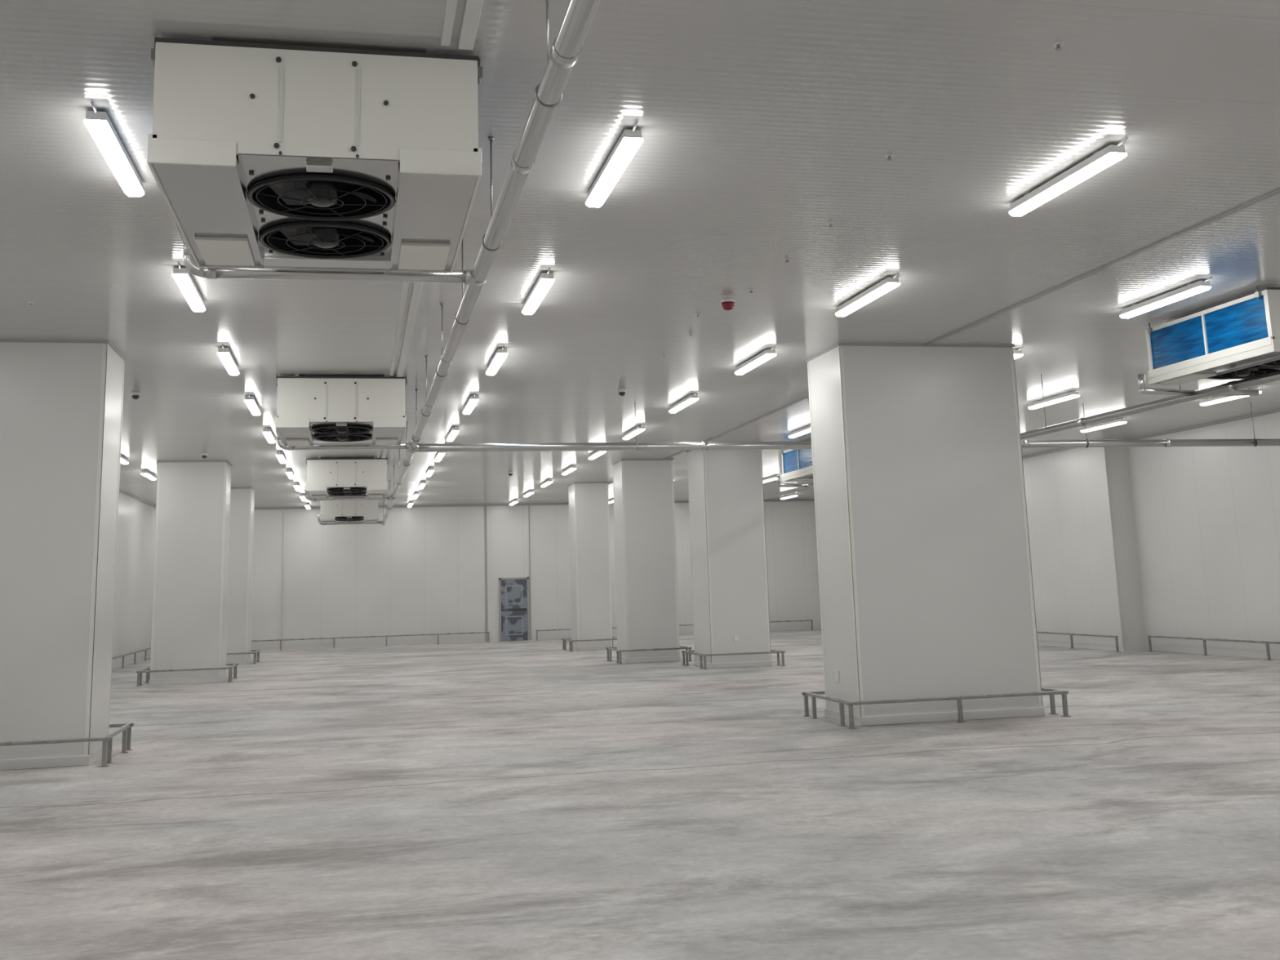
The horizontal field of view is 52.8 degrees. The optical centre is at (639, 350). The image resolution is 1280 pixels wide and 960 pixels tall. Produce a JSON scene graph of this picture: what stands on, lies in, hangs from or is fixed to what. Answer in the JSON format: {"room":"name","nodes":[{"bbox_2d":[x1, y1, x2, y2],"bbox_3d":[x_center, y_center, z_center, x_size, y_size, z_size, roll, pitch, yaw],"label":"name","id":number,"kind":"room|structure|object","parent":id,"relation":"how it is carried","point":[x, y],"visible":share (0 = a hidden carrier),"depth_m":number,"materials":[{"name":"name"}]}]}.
{"room":"cold storage warehouse","nodes":[
{"label":"cold storage warehouse","id":0,"kind":"room"},
{"bbox_2d":[111,492,155,664],"bbox_3d":[-10.357,2.839,17.277,0.200,4.720,52.600,1,-11,-12],"label":"wall","id":1,"kind":"structure","parent":0,"point":[135,543],"depth_m":37.35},
{"bbox_2d":[111,653,151,668],"bbox_3d":[-10.182,5.102,16.888,0.020,0.120,52.600,1,-11,-12],"label":"baseboard","id":2,"kind":"structure","parent":1,"relation":"attached to","point":[148,655],"depth_m":36.77,"materials":[{"name":"white"}]},
{"bbox_2d":[119,488,155,507],"bbox_3d":[-10.304,0.544,17.722,0.050,0.050,52.600,1,-11,-12],"label":"trim","id":3,"kind":"structure","parent":1,"relation":"attached to","point":[120,491],"depth_m":37.44,"materials":[{"name":"grey metal"}]},
{"bbox_2d":[250,501,821,647],"bbox_3d":[-4.323,7.742,45.172,24.000,4.720,0.200,1,-11,-12],"label":"wall","id":4,"kind":"structure","parent":0,"point":[421,571],"depth_m":44.52,"materials":[{"name":"white metal"}]},
{"bbox_2d":[498,577,529,641],"bbox_3d":[-4.370,8.971,44.767,1.040,2.160,0.112,1,-11,-12],"label":"door","id":5,"kind":"structure","parent":4,"relation":"in","point":[513,593],"depth_m":44.77,"materials":[{"name":"grey metal"}]},
{"bbox_2d":[253,499,814,649],"bbox_3d":[-4.580,7.717,44.990,23.020,4.720,0.050,1,-11,-12],"label":"trim","id":6,"kind":"structure","parent":4,"relation":"attached to","point":[765,500],"depth_m":44.84,"materials":[{"name":"white metal"}]},
{"bbox_2d":[250,626,821,650],"bbox_3d":[-4.232,9.984,44.654,23.600,0.120,0.020,1,-11,-12],"label":"baseboard","id":7,"kind":"structure","parent":4,"relation":"attached to","point":[801,628],"depth_m":43.98,"materials":[{"name":"white metal"}]},
{"bbox_2d":[0,0,1279,507],"bbox_3d":[1.195,0.535,20.260,24.200,0.200,53.200,1,-11,-12],"label":"ceiling","id":8,"kind":"structure","parent":0,"point":[763,125],"depth_m":10.73,"materials":[{"name":"white"}]},
{"bbox_2d":[84,101,144,196],"bbox_3d":[-3.463,-1.308,8.500,0.132,0.116,1.581,1,-11,-12],"label":"light","id":9,"kind":"object","parent":8,"relation":"attached to","point":[99,124],"depth_m":8.35,"materials":[{"name":"white plastic"}]},
{"bbox_2d":[120,455,128,464],"bbox_3d":[-10.745,2.203,26.568,0.132,0.116,1.581,1,-11,-12],"label":"light","id":10,"kind":"object","parent":8,"relation":"attached to","point":[123,460],"depth_m":26.92,"materials":[{"name":"white plastic"}]},
{"bbox_2d":[131,391,140,399],"bbox_3d":[-7.273,0.643,18.580,0.128,0.115,0.128,1,-11,-12],"label":"dome camera","id":11,"kind":"object","parent":8,"relation":"attached to","point":[135,394],"visible":1,"depth_m":18.54,"materials":[{"name":"white plastic"}]},
{"bbox_2d":[141,469,156,479],"bbox_3d":[-11.577,2.916,30.342,0.132,0.116,1.581,1,-11,-12],"label":"light","id":12,"kind":"object","parent":8,"relation":"attached to","point":[144,473],"depth_m":30.10,"materials":[{"name":"white plastic"}]},
{"bbox_2d":[172,262,205,311],"bbox_3d":[-4.296,-0.595,12.275,0.132,0.116,1.581,1,-11,-12],"label":"light","id":13,"kind":"object","parent":8,"relation":"attached to","point":[182,277],"depth_m":12.10,"materials":[{"name":"white plastic"}]},
{"bbox_2d":[201,452,207,458],"bbox_3d":[-9.013,2.167,26.655,0.128,0.115,0.128,1,-11,-12],"label":"dome camera","id":14,"kind":"object","parent":8,"relation":"attached to","point":[204,455],"visible":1,"depth_m":26.61,"materials":[{"name":"white plastic"}]},
{"bbox_2d":[217,344,239,375],"bbox_3d":[-5.128,0.118,16.049,0.132,0.116,1.581,1,-11,-12],"label":"light","id":15,"kind":"object","parent":8,"relation":"attached to","point":[224,354],"depth_m":15.84,"materials":[{"name":"white plastic"}]},
{"bbox_2d":[244,394,260,415],"bbox_3d":[-5.960,0.830,19.823,0.132,0.116,1.581,1,-11,-12],"label":"light","id":16,"kind":"object","parent":8,"relation":"attached to","point":[250,401],"depth_m":19.55,"materials":[{"name":"white plastic"}]},
{"bbox_2d":[262,426,275,443],"bbox_3d":[-6.792,1.543,23.597,0.132,0.116,1.581,1,-11,-12],"label":"light","id":17,"kind":"object","parent":8,"relation":"attached to","point":[268,433],"depth_m":23.30,"materials":[{"name":"white plastic"}]},
{"bbox_2d":[275,450,286,463],"bbox_3d":[-7.625,2.256,27.371,0.132,0.116,1.581,1,-11,-12],"label":"light","id":18,"kind":"object","parent":8,"relation":"attached to","point":[280,455],"depth_m":27.05,"materials":[{"name":"white plastic"}]},
{"bbox_2d":[285,468,294,479],"bbox_3d":[-8.457,2.969,31.145,0.132,0.116,1.581,1,-11,-12],"label":"light","id":19,"kind":"object","parent":8,"relation":"attached to","point":[290,473],"depth_m":30.74,"materials":[{"name":"white plastic"}]},
{"bbox_2d":[293,482,301,491],"bbox_3d":[-9.289,3.682,34.919,0.132,0.116,1.581,1,-11,-12],"label":"light","id":20,"kind":"object","parent":8,"relation":"attached to","point":[296,486],"depth_m":34.50,"materials":[{"name":"white plastic"}]},
{"bbox_2d":[299,493,306,501],"bbox_3d":[-10.121,4.394,38.694,0.132,0.116,1.581,1,-11,-12],"label":"light","id":21,"kind":"object","parent":8,"relation":"attached to","point":[302,496],"depth_m":38.32,"materials":[{"name":"white plastic"}]},
{"bbox_2d":[304,502,310,509],"bbox_3d":[-10.954,5.107,42.468,0.132,0.116,1.581,1,-11,-12],"label":"light","id":22,"kind":"object","parent":8,"relation":"attached to","point":[307,504],"depth_m":41.99,"materials":[{"name":"white plastic"}]},
{"bbox_2d":[146,37,482,273],"bbox_3d":[-1.960,-1.122,8.006,1.770,0.747,2.240,1,-11,-12],"label":"cooler","id":23,"kind":"object","parent":8,"relation":"attached to","point":[257,152],"depth_m":7.06,"materials":[{"name":"white metal"}]},
{"bbox_2d":[275,374,407,445],"bbox_3d":[-4.300,0.882,18.618,1.770,0.747,2.240,1,-11,-12],"label":"cooler","id":24,"kind":"object","parent":8,"relation":"attached to","point":[310,409],"depth_m":17.62,"materials":[{"name":"white metal"}]},
{"bbox_2d":[305,457,388,498],"bbox_3d":[-6.640,2.886,29.230,1.770,0.747,2.240,1,-11,-12],"label":"cooler","id":25,"kind":"object","parent":8,"relation":"attached to","point":[367,477],"depth_m":28.21,"materials":[{"name":"white metal"}]},
{"bbox_2d":[319,494,378,523],"bbox_3d":[-8.969,4.881,39.793,1.770,0.747,2.240,1,-11,-12],"label":"cooler","id":26,"kind":"object","parent":8,"relation":"hanging from","point":[365,510],"depth_m":38.77,"materials":[{"name":"white metal"}]},
{"bbox_2d":[407,501,413,507],"bbox_3d":[-7.675,5.117,43.064,0.132,0.116,1.581,1,-11,-12],"label":"light","id":27,"kind":"object","parent":8,"relation":"attached to","point":[411,503],"depth_m":42.60,"materials":[{"name":"white plastic"}]},
{"bbox_2d":[412,491,418,499],"bbox_3d":[-6.843,4.405,39.290,0.132,0.116,1.581,1,-11,-12],"label":"light","id":28,"kind":"object","parent":8,"relation":"attached to","point":[415,495],"depth_m":38.72,"materials":[{"name":"white plastic"}]},
{"bbox_2d":[417,480,425,488],"bbox_3d":[-6.011,3.692,35.516,0.132,0.116,1.581,1,-11,-12],"label":"light","id":29,"kind":"object","parent":8,"relation":"attached to","point":[422,484],"depth_m":35.16,"materials":[{"name":"white plastic"}]},
{"bbox_2d":[425,466,434,476],"bbox_3d":[-5.178,2.979,31.741,0.132,0.116,1.581,1,-11,-12],"label":"light","id":30,"kind":"object","parent":8,"relation":"attached to","point":[430,470],"depth_m":31.40,"materials":[{"name":"white plastic"}]},
{"bbox_2d":[377,0,483,457],"bbox_3d":[-3.276,0.268,17.372,0.175,0.044,44.850,1,-11,-12],"label":"cable trunking","id":31,"kind":"object","parent":8,"relation":"attached to","point":[473,8],"visible":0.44,"depth_m":7.05,"materials":[{"name":"white plastic"}]},
{"bbox_2d":[434,451,444,462],"bbox_3d":[-4.346,2.266,27.967,0.132,0.116,1.581,1,-11,-12],"label":"light","id":32,"kind":"object","parent":8,"relation":"attached to","point":[439,455],"depth_m":27.79,"materials":[{"name":"white plastic"}]},
{"bbox_2d":[446,425,458,441],"bbox_3d":[-3.514,1.553,24.193,0.132,0.116,1.581,1,-11,-12],"label":"light","id":33,"kind":"object","parent":8,"relation":"attached to","point":[454,432],"depth_m":23.93,"materials":[{"name":"white plastic"}]},
{"bbox_2d":[462,393,479,414],"bbox_3d":[-2.682,0.841,20.419,0.132,0.116,1.581,1,-11,-12],"label":"light","id":34,"kind":"object","parent":8,"relation":"attached to","point":[472,402],"depth_m":20.22,"materials":[{"name":"white plastic"}]},
{"bbox_2d":[485,345,507,375],"bbox_3d":[-1.849,0.128,16.645,0.132,0.116,1.581,1,-11,-12],"label":"light","id":35,"kind":"object","parent":8,"relation":"attached to","point":[500,356],"depth_m":16.45,"materials":[{"name":"white plastic"}]},
{"bbox_2d":[507,471,512,475],"bbox_3d":[-3.312,3.140,32.935,0.128,0.115,0.128,1,-11,-12],"label":"dome camera","id":36,"kind":"object","parent":8,"relation":"attached to","point":[510,473],"visible":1,"depth_m":32.89,"materials":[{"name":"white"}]},
{"bbox_2d":[509,499,518,505],"bbox_3d":[-4.273,5.123,43.657,0.132,0.116,1.581,1,-11,-12],"label":"light","id":37,"kind":"object","parent":8,"relation":"attached to","point":[513,502],"depth_m":43.35,"materials":[{"name":"white plastic"}]},
{"bbox_2d":[524,489,533,497],"bbox_3d":[-3.441,4.411,39.883,0.132,0.116,1.581,1,-11,-12],"label":"light","id":38,"kind":"object","parent":8,"relation":"attached to","point":[530,492],"depth_m":39.51,"materials":[{"name":"white plastic"}]},
{"bbox_2d":[521,267,555,315],"bbox_3d":[-1.017,-0.585,12.871,0.132,0.116,1.581,1,-11,-12],"label":"light","id":39,"kind":"object","parent":8,"relation":"attached to","point":[545,280],"depth_m":12.70,"materials":[{"name":"white plastic"}]},
{"bbox_2d":[540,479,552,487],"bbox_3d":[-2.609,3.698,36.108,0.132,0.116,1.581,1,-11,-12],"label":"light","id":40,"kind":"object","parent":8,"relation":"attached to","point":[548,482],"depth_m":35.88,"materials":[{"name":"white plastic"}]},
{"bbox_2d":[561,464,576,475],"bbox_3d":[-1.776,2.985,32.334,0.132,0.116,1.581,1,-11,-12],"label":"light","id":41,"kind":"object","parent":8,"relation":"attached to","point":[568,470],"depth_m":32.12,"materials":[{"name":"white plastic"}]},
{"bbox_2d":[588,450,605,459],"bbox_3d":[-0.944,2.272,28.560,0.132,0.116,1.581,1,-11,-12],"label":"light","id":42,"kind":"object","parent":8,"relation":"attached to","point":[597,453],"depth_m":28.50,"materials":[{"name":"white plastic"}]},
{"bbox_2d":[585,120,643,207],"bbox_3d":[-0.185,-1.298,9.097,0.132,0.116,1.581,1,-11,-12],"label":"light","id":43,"kind":"object","parent":8,"relation":"attached to","point":[630,140],"depth_m":8.95,"materials":[{"name":"white plastic"}]},
{"bbox_2d":[617,387,626,395],"bbox_3d":[-0.274,0.631,19.668,0.128,0.115,0.128,1,-11,-12],"label":"dome camera","id":44,"kind":"object","parent":8,"relation":"attached to","point":[621,391],"visible":1,"depth_m":19.62,"materials":[{"name":"white plastic"}]},
{"bbox_2d":[622,423,644,439],"bbox_3d":[-0.112,1.559,24.786,0.132,0.116,1.581,1,-11,-12],"label":"light","id":45,"kind":"object","parent":8,"relation":"attached to","point":[639,429],"depth_m":24.64,"materials":[{"name":"white plastic"}]},
{"bbox_2d":[669,392,698,413],"bbox_3d":[0.720,0.847,21.012,0.132,0.116,1.581,1,-11,-12],"label":"light","id":46,"kind":"object","parent":8,"relation":"attached to","point":[691,398],"depth_m":20.87,"materials":[{"name":"white plastic"}]},
{"bbox_2d":[172,0,1279,525],"bbox_3d":[3.561,1.140,21.136,18.392,0.814,47.500,1,-11,-12],"label":"drain pipe","id":47,"kind":"object","parent":8,"relation":"attached to","point":[566,49],"visible":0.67,"depth_m":9.19,"materials":[{"name":"silver metal"}]},
{"bbox_2d":[720,297,734,311],"bbox_3d":[0.938,-0.489,13.711,0.150,0.120,0.150,1,-11,-12],"label":"fire alarm sounder","id":48,"kind":"object","parent":8,"relation":"attached to","point":[727,304],"visible":1,"depth_m":13.66,"materials":[{"name":"red plastic"}]},
{"bbox_2d":[734,346,776,374],"bbox_3d":[1.553,0.134,17.238,0.132,0.116,1.581,1,-11,-12],"label":"light","id":49,"kind":"object","parent":8,"relation":"attached to","point":[766,354],"depth_m":17.11,"materials":[{"name":"white plastic"}]},
{"bbox_2d":[763,474,778,483],"bbox_3d":[3.739,3.678,37.043,0.132,0.116,1.581,1,-11,-12],"label":"light","id":50,"kind":"object","parent":8,"relation":"attached to","point":[765,480],"depth_m":36.86,"materials":[{"name":"white plastic"}]},
{"bbox_2d":[783,257,790,262],"bbox_3d":[1.375,-0.847,12.053,0.055,0.035,0.056,1,-11,-12],"label":"sprinkler head","id":51,"kind":"object","parent":8,"relation":"attached to","point":[784,259],"visible":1,"depth_m":12.04},
{"bbox_2d":[780,493,797,499],"bbox_3d":[5.198,5.052,44.822,0.132,0.116,1.581,1,-11,-12],"label":"light","id":52,"kind":"object","parent":8,"relation":"attached to","point":[788,496],"depth_m":44.72,"materials":[{"name":"white plastic"}]},
{"bbox_2d":[781,448,813,481],"bbox_3d":[4.299,2.416,28.451,1.770,0.747,2.240,1,-11,-12],"label":"cooler","id":53,"kind":"object","parent":8,"relation":"hanging from","point":[797,464],"depth_m":28.44,"materials":[{"name":"blue metal"}]},
{"bbox_2d":[788,424,810,438],"bbox_3d":[3.241,1.565,25.368,0.132,0.116,1.581,1,-11,-12],"label":"light","id":54,"kind":"object","parent":8,"relation":"attached to","point":[805,430],"depth_m":25.48,"materials":[{"name":"white plastic"}]},
{"bbox_2d":[827,222,834,226],"bbox_3d":[1.612,-1.067,10.887,0.055,0.035,0.056,1,-11,-12],"label":"sprinkler head","id":55,"kind":"object","parent":8,"relation":"attached to","point":[828,223],"visible":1,"depth_m":10.88},
{"bbox_2d":[835,272,900,316],"bbox_3d":[2.385,-0.579,13.464,0.132,0.116,1.581,1,-11,-12],"label":"light","id":56,"kind":"object","parent":8,"relation":"attached to","point":[889,283],"depth_m":13.36,"materials":[{"name":"white plastic"}]},
{"bbox_2d":[885,154,893,160],"bbox_3d":[1.781,-1.381,9.192,0.055,0.035,0.056,1,-11,-12],"label":"sprinkler head","id":57,"kind":"object","parent":8,"relation":"attached to","point":[889,156],"visible":1,"depth_m":9.18},
{"bbox_2d":[563,188,1279,503],"bbox_3d":[2.859,0.658,20.603,0.060,0.018,52.600,1,-11,-12],"label":"trim","id":58,"kind":"structure","parent":8,"relation":"attached to","point":[1276,192],"depth_m":12.96,"materials":[{"name":"grey metal"}]},
{"bbox_2d":[1013,346,1022,359],"bbox_3d":[4.906,0.139,17.820,0.132,0.116,1.581,1,-11,-12],"label":"light","id":59,"kind":"object","parent":8,"relation":"attached to","point":[1017,353],"depth_m":17.18,"materials":[{"name":"white plastic"}]},
{"bbox_2d":[764,370,1279,499],"bbox_3d":[6.799,0.262,16.549,1.642,0.922,37.000,1,-11,-12],"label":"drain pipe","id":60,"kind":"object","parent":8,"relation":"attached to","point":[1234,388],"visible":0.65,"depth_m":16.24,"materials":[{"name":"silver metal"}]},
{"bbox_2d":[1028,389,1079,408],"bbox_3d":[7.068,0.827,21.947,0.132,0.116,1.581,1,-11,-12],"label":"light","id":61,"kind":"object","parent":8,"relation":"attached to","point":[1068,395],"depth_m":21.85,"materials":[{"name":"white plastic"}]},
{"bbox_2d":[1053,41,1063,50],"bbox_3d":[2.384,-1.736,7.341,0.055,0.035,0.056,1,-11,-12],"label":"sprinkler head","id":62,"kind":"object","parent":8,"relation":"attached to","point":[1057,44],"visible":1,"depth_m":7.33},
{"bbox_2d":[1008,137,1128,216],"bbox_3d":[3.217,-1.292,9.689,0.132,0.116,1.581,1,-11,-12],"label":"light","id":63,"kind":"object","parent":8,"relation":"attached to","point":[1100,160],"depth_m":9.59,"materials":[{"name":"white plastic"}]},
{"bbox_2d":[1080,417,1127,432],"bbox_3d":[9.359,1.488,25.951,0.132,0.116,1.581,1,-11,-12],"label":"light","id":64,"kind":"object","parent":8,"relation":"attached to","point":[1117,421],"depth_m":25.88,"materials":[{"name":"white plastic"}]},
{"bbox_2d":[1120,276,1212,318],"bbox_3d":[5.738,-0.574,14.046,0.132,0.116,1.581,1,-11,-12],"label":"light","id":65,"kind":"object","parent":8,"relation":"attached to","point":[1191,289],"depth_m":13.97,"materials":[{"name":"white plastic"}]},
{"bbox_2d":[1145,285,1279,385],"bbox_3d":[7.285,-0.142,14.910,1.770,0.747,2.240,1,-11,-12],"label":"cooler","id":66,"kind":"object","parent":8,"relation":"hanging from","point":[1239,338],"depth_m":14.64,"materials":[{"name":"blue metal"}]},
{"bbox_2d":[1200,386,1262,405],"bbox_3d":[10.191,0.775,22.177,0.132,0.116,1.581,1,-11,-12],"label":"light","id":67,"kind":"object","parent":8,"relation":"attached to","point":[1210,401],"depth_m":22.40,"materials":[{"name":"white plastic"}]},
{"bbox_2d":[0,629,1279,959],"bbox_3d":[1.340,5.373,19.378,24.200,0.200,53.200,1,-11,-12],"label":"floor","id":68,"kind":"structure","parent":0,"point":[531,799],"depth_m":9.89,"materials":[{"name":"concrete"}]},
{"bbox_2d":[0,339,126,770],"bbox_3d":[-6.955,2.299,14.875,1.550,4.720,1.190,1,-11,-12],"label":"column","id":69,"kind":"structure","parent":68,"relation":"on","point":[61,401],"depth_m":14.44,"materials":[{"name":"white paint"}]},
{"bbox_2d":[0,723,133,767],"bbox_3d":[-6.890,4.468,14.480,2.010,0.310,1.640,1,-11,-12],"label":"guard rail","id":70,"kind":"object","parent":68,"relation":"on","point":[107,745],"visible":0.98,"depth_m":13.94,"materials":[{"name":"silver metal"}]},
{"bbox_2d":[111,647,151,668],"bbox_3d":[-9.951,4.991,16.960,0.100,0.350,51.640,1,-11,-12],"label":"guard rail","id":71,"kind":"object","parent":68,"relation":"on","point":[146,649],"visible":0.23,"depth_m":36.16,"materials":[{"name":"silver metal"}]},
{"bbox_2d":[135,663,238,686],"bbox_3d":[-9.746,6.985,27.823,1.920,0.310,1.590,1,-11,-12],"label":"guard rail","id":72,"kind":"object","parent":68,"relation":"on","point":[147,670],"visible":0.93,"depth_m":27.21,"materials":[{"name":"silver metal"}]},
{"bbox_2d":[148,460,232,684],"bbox_3d":[-9.811,4.817,28.218,1.460,4.720,1.140,1,-11,-12],"label":"column","id":73,"kind":"structure","parent":68,"relation":"on","point":[189,613],"depth_m":27.71,"materials":[{"name":"white"}]},
{"bbox_2d":[226,487,255,664],"bbox_3d":[-11.383,6.159,35.323,1.410,4.720,1.140,1,-11,-12],"label":"column","id":74,"kind":"structure","parent":68,"relation":"on","point":[242,499],"depth_m":34.94,"materials":[{"name":"white"}]},
{"bbox_2d":[226,649,260,664],"bbox_3d":[-11.318,8.327,34.928,1.870,0.310,1.590,1,-11,-12],"label":"guard rail","id":75,"kind":"object","parent":68,"relation":"on","point":[257,651],"visible":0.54,"depth_m":34.39,"materials":[{"name":"silver metal"}]},
{"bbox_2d":[251,631,490,650],"bbox_3d":[-10.241,9.768,43.120,10.440,0.350,0.100,1,-11,-12],"label":"guard rail","id":76,"kind":"object","parent":68,"relation":"on","point":[437,634],"visible":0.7,"depth_m":43.38,"materials":[{"name":"silver metal"}]},
{"bbox_2d":[561,636,617,651],"bbox_3d":[-1.383,8.370,36.798,1.480,0.310,1.590,1,-11,-12],"label":"guard rail","id":77,"kind":"object","parent":68,"relation":"on","point":[571,642],"visible":0.49,"depth_m":36.18,"materials":[{"name":"silver metal"}]},
{"bbox_2d":[567,482,613,651],"bbox_3d":[-1.448,6.202,37.194,1.020,4.720,1.140,1,-11,-12],"label":"column","id":78,"kind":"structure","parent":68,"relation":"on","point":[588,502],"depth_m":36.72,"materials":[{"name":"white"}]},
{"bbox_2d":[612,458,680,662],"bbox_3d":[0.131,5.006,30.895,1.290,4.720,1.140,1,-11,-12],"label":"column","id":79,"kind":"structure","parent":68,"relation":"on","point":[646,554],"depth_m":30.41,"materials":[{"name":"white paint"}]},
{"bbox_2d":[605,645,692,663],"bbox_3d":[0.196,7.175,30.500,1.750,0.310,1.590,1,-11,-12],"label":"guard rail","id":80,"kind":"object","parent":68,"relation":"on","point":[608,649],"visible":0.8,"depth_m":29.89,"materials":[{"name":"silver metal"}]},
{"bbox_2d":[535,619,813,640],"bbox_3d":[1.335,9.882,45.651,10.140,0.350,0.100,1,-11,-12],"label":"guard rail","id":81,"kind":"object","parent":68,"relation":"on","point":[811,620],"visible":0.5,"depth_m":45.70,"materials":[{"name":"silver metal"}]},
{"bbox_2d":[686,449,772,668],"bbox_3d":[1.924,4.465,28.217,1.340,4.720,1.440,1,-11,-12],"label":"column","id":82,"kind":"structure","parent":68,"relation":"on","point":[726,515],"depth_m":27.61,"materials":[{"name":"white paint"}]},
{"bbox_2d":[733,635,738,641],"bbox_3d":[2.029,6.065,27.196,0.100,0.140,0.024,1,-11,-12],"label":"wall socket","id":83,"kind":"object","parent":82,"relation":"attached to","point":[735,637],"visible":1,"depth_m":27.19,"materials":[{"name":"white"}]},
{"bbox_2d":[680,648,786,669],"bbox_3d":[1.989,6.633,27.822,1.800,0.310,1.890,1,-11,-12],"label":"guard rail","id":84,"kind":"object","parent":68,"relation":"on","point":[777,651],"visible":0.77,"depth_m":27.09,"materials":[{"name":"silver metal"}]},
{"bbox_2d":[805,342,1044,725],"bbox_3d":[3.669,2.344,16.871,2.460,4.720,1.240,1,-11,-12],"label":"column","id":85,"kind":"structure","parent":68,"relation":"on","point":[926,587],"depth_m":16.32,"materials":[{"name":"white"}]},
{"bbox_2d":[835,670,839,681],"bbox_3d":[2.507,4.131,16.381,0.024,0.140,0.100,1,-11,-12],"label":"wall socket","id":86,"kind":"object","parent":85,"relation":"attached to","point":[837,672],"visible":1,"depth_m":16.35,"materials":[{"name":"white plastic"}]},
{"bbox_2d":[801,687,1071,728],"bbox_3d":[3.734,4.513,16.476,2.920,0.310,1.690,1,-11,-12],"label":"guard rail","id":87,"kind":"object","parent":68,"relation":"on","point":[1051,692],"visible":0.77,"depth_m":15.80,"materials":[{"name":"silver metal"}]},
{"bbox_2d":[1036,631,1120,652],"bbox_3d":[8.575,8.182,37.520,0.100,0.350,18.840,1,-11,-12],"label":"guard rail","id":88,"kind":"object","parent":68,"relation":"on","point":[1037,632],"visible":0.28,"depth_m":29.91,"materials":[{"name":"silver metal"}]},
{"bbox_2d":[1147,635,1279,660],"bbox_3d":[14.637,3.481,12.723,0.100,0.350,32.540,1,-11,-12],"label":"guard rail","id":89,"kind":"object","parent":68,"relation":"on","point":[1149,637],"visible":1,"depth_m":26.27,"materials":[{"name":"silver metal"}]},
{"bbox_2d":[1022,412,1279,653],"bbox_3d":[12.609,3.065,22.299,0.780,4.720,52.600,1,-11,-12],"label":"wall","id":90,"kind":"structure","parent":0,"point":[1197,529],"depth_m":28.31,"materials":[{"name":"white metal"}]},
{"bbox_2d":[1022,408,1279,651],"bbox_3d":[12.487,3.064,22.272,0.630,4.720,52.600,1,-11,-12],"label":"trim","id":91,"kind":"structure","parent":90,"relation":"attached to","point":[1277,410],"depth_m":28.93,"materials":[{"name":"grey metal"}]},
{"bbox_2d":[1037,640,1279,659],"bbox_3d":[12.569,5.326,21.863,0.600,0.120,52.600,1,-11,-12],"label":"baseboard","id":92,"kind":"structure","parent":90,"relation":"attached to","point":[1067,644],"depth_m":27.71,"materials":[{"name":"white"}]}
]}

